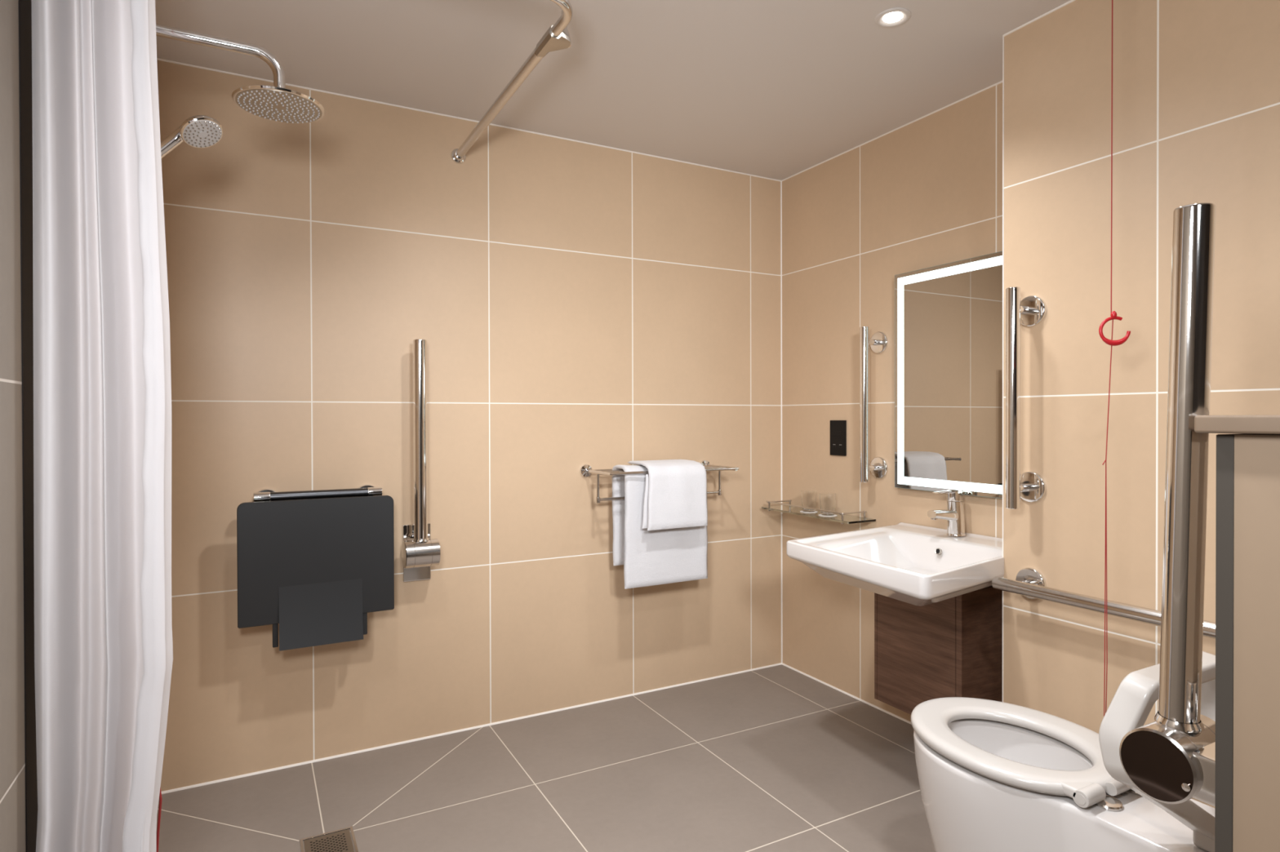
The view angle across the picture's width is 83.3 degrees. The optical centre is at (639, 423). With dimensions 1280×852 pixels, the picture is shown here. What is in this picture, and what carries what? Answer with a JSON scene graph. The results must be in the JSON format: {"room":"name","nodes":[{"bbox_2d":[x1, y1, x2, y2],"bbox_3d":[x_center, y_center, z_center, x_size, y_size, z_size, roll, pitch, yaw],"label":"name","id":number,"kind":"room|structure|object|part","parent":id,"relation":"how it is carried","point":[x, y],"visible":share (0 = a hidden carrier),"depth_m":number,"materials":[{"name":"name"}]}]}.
{"room":"accessible bathroom","nodes":[
{"label":"accessible bathroom","id":0,"kind":"room"},
{"bbox_2d":[0,0,26,851],"bbox_3d":[-0.422,0.024,-0.014,0.120,2.236,2.534,0,0,-28],"label":"wall","id":1,"kind":"structure","parent":0,"point":[12,744],"depth_m":1.08,"materials":[{"name":"beige tile"}]},
{"bbox_2d":[156,60,781,791],"bbox_3d":[-0.462,0.005,2.796,2.875,2.436,0.120,0,0,-28],"label":"wall","id":2,"kind":"structure","parent":0,"point":[574,304],"depth_m":2.62,"materials":[{"name":"tile"}]},
{"bbox_2d":[236,484,394,651],"bbox_3d":[-1.043,0.454,2.329,0.455,0.487,0.155,0,0,-28],"label":"shower seat","id":3,"kind":"object","parent":2,"relation":"attached to","point":[313,564],"visible":1,"depth_m":2.27,"materials":[{"name":"black plastic"}]},
{"bbox_2d":[401,339,440,582],"bbox_3d":[-0.764,0.134,2.495,0.115,0.845,0.124,0,0,-28],"label":"rail","id":4,"kind":"object","parent":2,"relation":"attached to","point":[420,552],"visible":1,"depth_m":2.46,"materials":[{"name":"silver metal"}]},
{"bbox_3d":[-0.790,0.456,2.547,0.095,0.200,0.010,0,0,-28],"label":"plate","id":5,"kind":"part","parent":4,"relation":"part of","materials":[{"name":"silver metal"}]},
{"bbox_3d":[-0.757,0.065,2.481,0.046,0.707,0.046,0,0,-28],"label":"rail","id":6,"kind":"part","parent":4,"relation":"part of","materials":[{"name":"silver metal"}]},
{"bbox_2d":[156,57,781,182],"bbox_3d":[-0.437,-1.113,2.735,2.475,0.008,0.008,0,0,-28],"label":"trim","id":7,"kind":"structure","parent":2,"relation":"attached to","point":[160,60],"depth_m":2.58,"materials":[{"name":"white plastic"}]},
{"bbox_2d":[161,662,782,794],"bbox_3d":[-0.431,1.123,2.751,2.475,0.012,0.012,0,0,-28],"label":"trim","id":8,"kind":"structure","parent":2,"relation":"attached to","point":[780,664],"depth_m":2.59,"materials":[{"name":"white plastic"}]},
{"bbox_2d":[450,0,573,164],"bbox_3d":[-0.802,-1.022,1.907,1.038,0.168,1.112,0,0,-28],"label":"rail","id":9,"kind":"object","parent":2,"relation":"attached to","point":[557,37],"visible":1,"depth_m":1.93,"materials":[{"name":"silver metal"}]},
{"bbox_2d":[31,0,173,851],"bbox_3d":[-0.886,0.062,1.189,0.187,2.086,0.149,0,0,-28],"label":"shower curtain","id":10,"kind":"object","parent":9,"relation":"hanging from","point":[104,643],"visible":1,"depth_m":1.19,"materials":[{"name":"white fabric"}]},
{"bbox_3d":[-0.193,-1.035,1.828,0.040,0.144,0.040,0,0,-28],"label":"ceiling post","id":11,"kind":"part","parent":9,"relation":"part of","materials":[{"name":"silver metal"}]},
{"bbox_2d":[579,460,738,503],"bbox_3d":[0.088,0.232,2.890,0.615,0.142,0.237,0,0,-28],"label":"towel rack","id":12,"kind":"object","parent":2,"relation":"attached to","point":[585,470],"visible":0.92,"depth_m":2.83,"materials":[{"name":"silver metal"}]},
{"bbox_3d":[-0.161,0.244,2.757,0.010,0.104,0.010,0,0,-28],"label":"drop post","id":13,"kind":"part","parent":12,"relation":"part of","materials":[{"name":"silver metal"}]},
{"bbox_3d":[-0.157,0.188,2.748,0.014,0.014,0.216,0,0,-28],"label":"arm","id":14,"kind":"part","parent":12,"relation":"part of","materials":[{"name":"silver metal"}]},
{"bbox_2d":[611,465,707,589],"bbox_3d":[0.080,0.391,2.850,0.376,0.465,0.132,0,0,-28],"label":"bath towel","id":15,"kind":"object","parent":12,"relation":"hanging from","point":[674,555],"visible":0.57,"depth_m":2.78,"materials":[{"name":"white fabric"}]},
{"bbox_2d":[626,459,707,530],"bbox_3d":[0.095,0.273,2.833,0.286,0.251,0.210,0,0,-28],"label":"hand towel","id":16,"kind":"object","parent":15,"relation":"on","point":[675,495],"visible":1,"depth_m":2.75,"materials":[{"name":"white fabric"}]},
{"bbox_3d":[0.336,0.241,3.025,0.010,0.104,0.010,0,0,-28],"label":"drop post","id":17,"kind":"part","parent":12,"relation":"part of","materials":[{"name":"silver metal"}]},
{"bbox_3d":[0.340,0.185,3.015,0.014,0.014,0.216,0,0,-28],"label":"arm","id":18,"kind":"part","parent":12,"relation":"part of","materials":[{"name":"silver metal"}]},
{"bbox_2d":[780,181,782,662],"bbox_3d":[0.656,-0.002,3.330,0.008,2.236,0.008,0,0,-28],"label":"trim","id":19,"kind":"structure","parent":2,"relation":"attached to","point":[781,181],"depth_m":3.33,"materials":[{"name":"white plastic"}]},
{"bbox_2d":[155,664,935,851],"bbox_3d":[0.467,1.183,1.031,2.825,0.100,4.120,0,0,-28],"label":"floor","id":20,"kind":"structure","parent":0,"point":[778,758],"depth_m":2.24,"materials":[{"name":"tile"}]},
{"bbox_2d":[299,826,358,851],"bbox_3d":[-0.831,1.129,1.921,0.133,0.003,0.138,0,0,-28],"label":"floor drain","id":21,"kind":"object","parent":20,"relation":"on","point":[340,840],"visible":1,"depth_m":1.94,"materials":[{"name":"silver metal"}]},
{"bbox_2d":[911,651,1215,851],"bbox_3d":[0.863,0.773,1.388,0.358,0.713,0.749,0,0,-28],"label":"toilet","id":22,"kind":"object","parent":20,"relation":"on","point":[994,776],"visible":0.73,"depth_m":1.37,"materials":[{"name":"white ceramic"}]},
{"bbox_3d":[0.788,0.669,1.528,0.358,0.024,0.431,0,0,-28],"label":"seat","id":23,"kind":"part","parent":22,"relation":"part of","materials":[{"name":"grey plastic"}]},
{"bbox_3d":[0.947,0.547,1.230,0.335,0.260,0.133,0,0,-28],"label":"backrest","id":24,"kind":"part","parent":22,"relation":"part of","materials":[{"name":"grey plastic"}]},
{"bbox_2d":[155,0,1071,180],"bbox_3d":[0.461,-1.153,1.015,2.825,0.100,4.120,0,0,-28],"label":"ceiling","id":25,"kind":"structure","parent":0,"point":[779,90],"depth_m":2.19,"materials":[{"name":"white paint"}]},
{"bbox_2d":[156,786,162,851],"bbox_3d":[-0.929,-0.114,1.357,0.076,1.977,0.076,0,0,-28],"label":"pull cord","id":26,"kind":"object","parent":25,"relation":"hanging from","point":[160,793],"visible":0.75,"depth_m":1.36,"materials":[{"name":"plastic"}]},
{"bbox_2d":[875,8,911,27],"bbox_3d":[0.692,-1.109,1.968,0.094,0.006,0.094,0,0,-28],"label":"recessed light","id":27,"kind":"object","parent":25,"relation":"in","point":[894,17],"visible":1,"depth_m":1.96,"materials":[{"name":"white paint"}]},
{"bbox_2d":[1098,0,1130,716],"bbox_3d":[1.033,-0.071,1.574,0.080,2.076,0.080,0,0,-28],"label":"pull cord","id":28,"kind":"object","parent":25,"relation":"hanging from","point":[1113,314],"visible":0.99,"depth_m":1.57,"materials":[{"name":"red fabric"}]},
{"bbox_3d":[1.030,-0.075,1.577,0.002,0.315,0.018,0,0,-18],"label":"cord","id":29,"kind":"part","parent":28,"relation":"part of","materials":[{"name":"red fabric"}]},
{"bbox_3d":[1.031,-0.657,1.571,0.002,0.844,0.004,0,0,-28],"label":"cord","id":30,"kind":"part","parent":28,"relation":"part of","materials":[{"name":"red fabric"}]},
{"bbox_2d":[782,82,1002,721],"bbox_3d":[1.670,0.007,1.605,0.150,2.436,4.000,0,0,-28],"label":"wall","id":31,"kind":"structure","parent":0,"point":[926,193],"depth_m":2.92,"materials":[{"name":"tile"}]},
{"bbox_2d":[761,499,875,524],"bbox_3d":[0.736,0.369,3.024,0.152,0.047,0.539,0,0,-28],"label":"glass shelf","id":32,"kind":"object","parent":31,"relation":"attached to","point":[842,517],"visible":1,"depth_m":2.94,"materials":[{"name":"clear glass"}]},
{"bbox_2d":[818,514,837,516],"bbox_3d":[0.766,0.374,2.935,0.074,0.002,0.074,0,0,-28],"label":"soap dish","id":33,"kind":"object","parent":32,"relation":"on","point":[834,515],"visible":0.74,"depth_m":2.91,"materials":[{"name":"white"}]},
{"bbox_2d":[819,493,835,515],"bbox_3d":[0.766,0.330,2.934,0.065,0.087,0.065,0,0,-28],"label":"tumbler","id":34,"kind":"object","parent":33,"relation":"on","point":[828,500],"visible":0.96,"depth_m":2.91,"materials":[{"name":"clear glass"}]},
{"bbox_3d":[0.716,0.374,3.050,0.074,0.002,0.074,0,0,-28],"label":"coaster","id":35,"kind":"object","parent":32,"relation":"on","visible":0},
{"bbox_2d":[800,489,816,511],"bbox_3d":[0.716,0.329,3.049,0.065,0.087,0.065,0,0,-28],"label":"tumbler","id":36,"kind":"object","parent":35,"relation":"on","point":[808,497],"visible":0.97,"depth_m":3.02,"materials":[{"name":"clear glass"}]},
{"bbox_2d":[830,420,846,456],"bbox_3d":[0.827,0.060,3.003,0.009,0.147,0.089,0,0,-28],"label":"wall socket","id":37,"kind":"object","parent":31,"relation":"attached to","point":[837,428],"visible":1,"depth_m":2.99,"materials":[{"name":"black plastic"}]},
{"bbox_2d":[832,431,841,435],"bbox_3d":[0.823,0.042,3.001,0.002,0.020,0.052,0,0,-28],"label":"switch","id":38,"kind":"object","parent":37,"relation":"attached to","point":[834,433],"depth_m":3.00,"materials":[{"name":"black plastic"}]},
{"bbox_2d":[782,662,911,724],"bbox_3d":[0.966,1.119,2.768,0.012,0.012,1.294,0,0,-28],"label":"trim","id":39,"kind":"structure","parent":31,"relation":"attached to","point":[786,665],"depth_m":2.95,"materials":[{"name":"white plastic"}]},
{"bbox_2d":[859,326,888,482],"bbox_3d":[0.892,-0.073,2.784,0.099,0.598,0.085,0,0,-28],"label":"grab rail","id":40,"kind":"object","parent":31,"relation":"attached to","point":[878,343],"visible":1,"depth_m":2.76,"materials":[{"name":"silver metal"}]},
{"bbox_2d":[781,80,1002,181],"bbox_3d":[0.960,-1.117,2.752,0.008,0.008,1.294,0,0,-28],"label":"trim","id":41,"kind":"structure","parent":31,"relation":"attached to","point":[999,82],"depth_m":2.71,"materials":[{"name":"white plastic"}]},
{"bbox_2d":[786,522,1004,606],"bbox_3d":[0.850,0.445,2.268,0.663,0.136,0.675,0,0,-28],"label":"washbasin","id":42,"kind":"object","parent":31,"relation":"attached to","point":[917,565],"visible":0.89,"depth_m":2.26,"materials":[{"name":"white ceramic"}]},
{"bbox_2d":[927,488,965,536],"bbox_3d":[1.032,0.300,2.415,0.151,0.155,0.058,0,0,-28],"label":"mixer tap","id":43,"kind":"object","parent":42,"relation":"on","point":[953,514],"visible":1,"depth_m":2.41,"materials":[{"name":"silver metal"}]},
{"bbox_3d":[1.014,0.310,2.406,0.112,0.044,0.045,0,0,-28],"label":"spout","id":44,"kind":"part","parent":43,"relation":"part of","materials":[{"name":"silver metal"}]},
{"bbox_3d":[1.024,0.232,2.411,0.098,0.012,0.038,0,0,-28],"label":"lever","id":45,"kind":"part","parent":43,"relation":"part of","materials":[{"name":"silver metal"}]},
{"bbox_2d":[874,586,1002,714],"bbox_3d":[1.012,0.746,2.435,0.230,0.450,0.355,0,0,-28],"label":"base cabinet","id":46,"kind":"object","parent":31,"relation":"attached to","point":[953,646],"visible":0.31,"depth_m":2.31,"materials":[{"name":"brown wood"}]},
{"bbox_3d":[0.930,0.745,2.586,0.229,0.450,0.012,0,0,-28],"label":"panel","id":47,"kind":"part","parent":46,"relation":"part of","materials":[{"name":"brown wood"}]},
{"bbox_3d":[0.909,0.747,2.385,0.002,0.448,0.319,0,0,-28],"label":"door panel","id":48,"kind":"part","parent":46,"relation":"part of","materials":[{"name":"brown wood"}]},
{"bbox_3d":[1.091,0.747,2.288,0.229,0.450,0.021,0,0,-28],"label":"panel","id":49,"kind":"part","parent":46,"relation":"part of","materials":[{"name":"brown wood"}]},
{"bbox_2d":[894,251,1002,498],"bbox_3d":[1.110,-0.157,2.451,0.030,0.797,0.591,0,0,-28],"label":"wall mirror","id":50,"kind":"object","parent":31,"relation":"attached to","point":[948,317],"visible":0.54,"depth_m":2.49,"materials":[{"name":"grey mirror"}]},
{"bbox_2d":[1003,0,1279,808],"bbox_3d":[1.728,0.011,1.071,0.254,2.236,2.406,0,0,-28],"label":"wall","id":51,"kind":"structure","parent":0,"point":[1196,83],"depth_m":1.80,"materials":[{"name":"tile"}]},
{"bbox_2d":[1002,35,1004,702],"bbox_3d":[1.047,0.006,2.071,0.006,2.236,0.004,0,0,-28],"label":"trim","id":52,"kind":"structure","parent":51,"relation":"attached to","point":[1002,36],"depth_m":2.07,"materials":[{"name":"white plastic"}]},
{"bbox_2d":[1005,286,1046,509],"bbox_3d":[1.042,-0.069,1.970,0.099,0.600,0.085,0,0,-28],"label":"grab rail","id":53,"kind":"object","parent":51,"relation":"attached to","point":[1030,486],"visible":1,"depth_m":1.95,"materials":[{"name":"silver metal"}]},
{"bbox_2d":[1002,0,1075,36],"bbox_3d":[1.613,-1.106,1.003,0.008,0.008,2.406,0,0,-28],"label":"trim","id":54,"kind":"structure","parent":51,"relation":"attached to","point":[1071,1],"depth_m":1.97,"materials":[{"name":"white plastic"}]},
{"bbox_2d":[991,567,1215,639],"bbox_3d":[1.162,0.445,1.754,0.099,0.085,0.605,0,0,-28],"label":"grab rail","id":55,"kind":"object","parent":51,"relation":"attached to","point":[1029,583],"visible":0.63,"depth_m":1.80,"materials":[{"name":"silver metal"}]},
{"bbox_2d":[1217,433,1279,851],"bbox_3d":[1.188,0.572,0.889,0.876,1.120,0.433,0,0,-28],"label":"wall","id":56,"kind":"structure","parent":0,"point":[1256,554],"depth_m":0.83,"materials":[{"name":"beige tile"}]},
{"bbox_2d":[1119,203,1216,806],"bbox_3d":[0.738,0.136,0.962,0.118,0.849,0.124,0,0,-28],"label":"rail","id":57,"kind":"object","parent":56,"relation":"attached to","point":[1171,759],"visible":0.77,"depth_m":0.95,"materials":[{"name":"silver metal"}]},
{"bbox_3d":[0.735,0.067,0.968,0.046,0.712,0.062,0,0,-28],"label":"rail","id":58,"kind":"part","parent":57,"relation":"part of","materials":[{"name":"silver metal"}]},
{"bbox_2d":[1214,435,1234,851],"bbox_3d":[0.708,0.573,0.868,0.014,1.120,0.018,0,0,-28],"label":"trim","id":59,"kind":"structure","parent":56,"relation":"attached to","point":[1224,513],"depth_m":0.86,"materials":[{"name":"grey metal"}]},
{"bbox_2d":[1194,414,1279,434],"bbox_3d":[1.172,-0.001,0.888,0.894,0.022,0.450,0,0,-28],"label":"ledge shelf","id":60,"kind":"object","parent":56,"relation":"on","point":[1262,424],"visible":1,"depth_m":0.83,"materials":[{"name":"stone"}]},
{"bbox_3d":[-1.319,0.015,1.650,0.120,2.236,1.085,0,0,-28],"label":"wall","id":61,"kind":"structure","parent":0,"visible":0},
{"bbox_2d":[18,0,37,851],"bbox_3d":[-1.046,0.018,1.135,0.132,2.236,0.081,0,0,-28],"label":"trim","id":62,"kind":"structure","parent":61,"relation":"attached to","point":[24,6],"depth_m":1.15,"materials":[{"name":"brown metal"}]},
{"bbox_2d":[160,115,223,158],"bbox_3d":[-1.122,-0.159,1.614,0.338,1.137,0.159,0,0,9],"label":"shower","id":63,"kind":"object","parent":61,"relation":"attached to","point":[200,131],"visible":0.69,"depth_m":1.61,"materials":[{"name":"silver metal"}]},
{"bbox_3d":[-1.077,-0.589,1.603,0.152,0.179,0.029,0,0,-14],"label":"handle","id":64,"kind":"part","parent":63,"relation":"part of","materials":[{"name":"silver metal"}]},
{"bbox_3d":[-0.987,-0.653,1.622,0.076,0.046,0.074,0,0,-28],"label":"spray plate","id":65,"kind":"part","parent":63,"relation":"part of","materials":[{"name":"grey rubber"}]},
{"bbox_2d":[155,23,324,123],"bbox_3d":[-0.987,-0.832,1.657,0.480,0.157,0.200,0,0,-28],"label":"shower","id":66,"kind":"object","parent":61,"relation":"attached to","point":[277,103],"visible":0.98,"depth_m":1.69,"materials":[{"name":"silver metal"}]},
{"bbox_3d":[-1.024,-0.838,1.637,0.389,0.110,0.026,0,0,-28],"label":"arm","id":67,"kind":"part","parent":66,"relation":"part of","materials":[{"name":"silver metal"}]},
{"bbox_3d":[-0.864,-0.758,1.724,0.186,0.001,0.186,0,0,-28],"label":"spray plate","id":68,"kind":"part","parent":66,"relation":"part of","materials":[{"name":"silver metal"}]}
]}

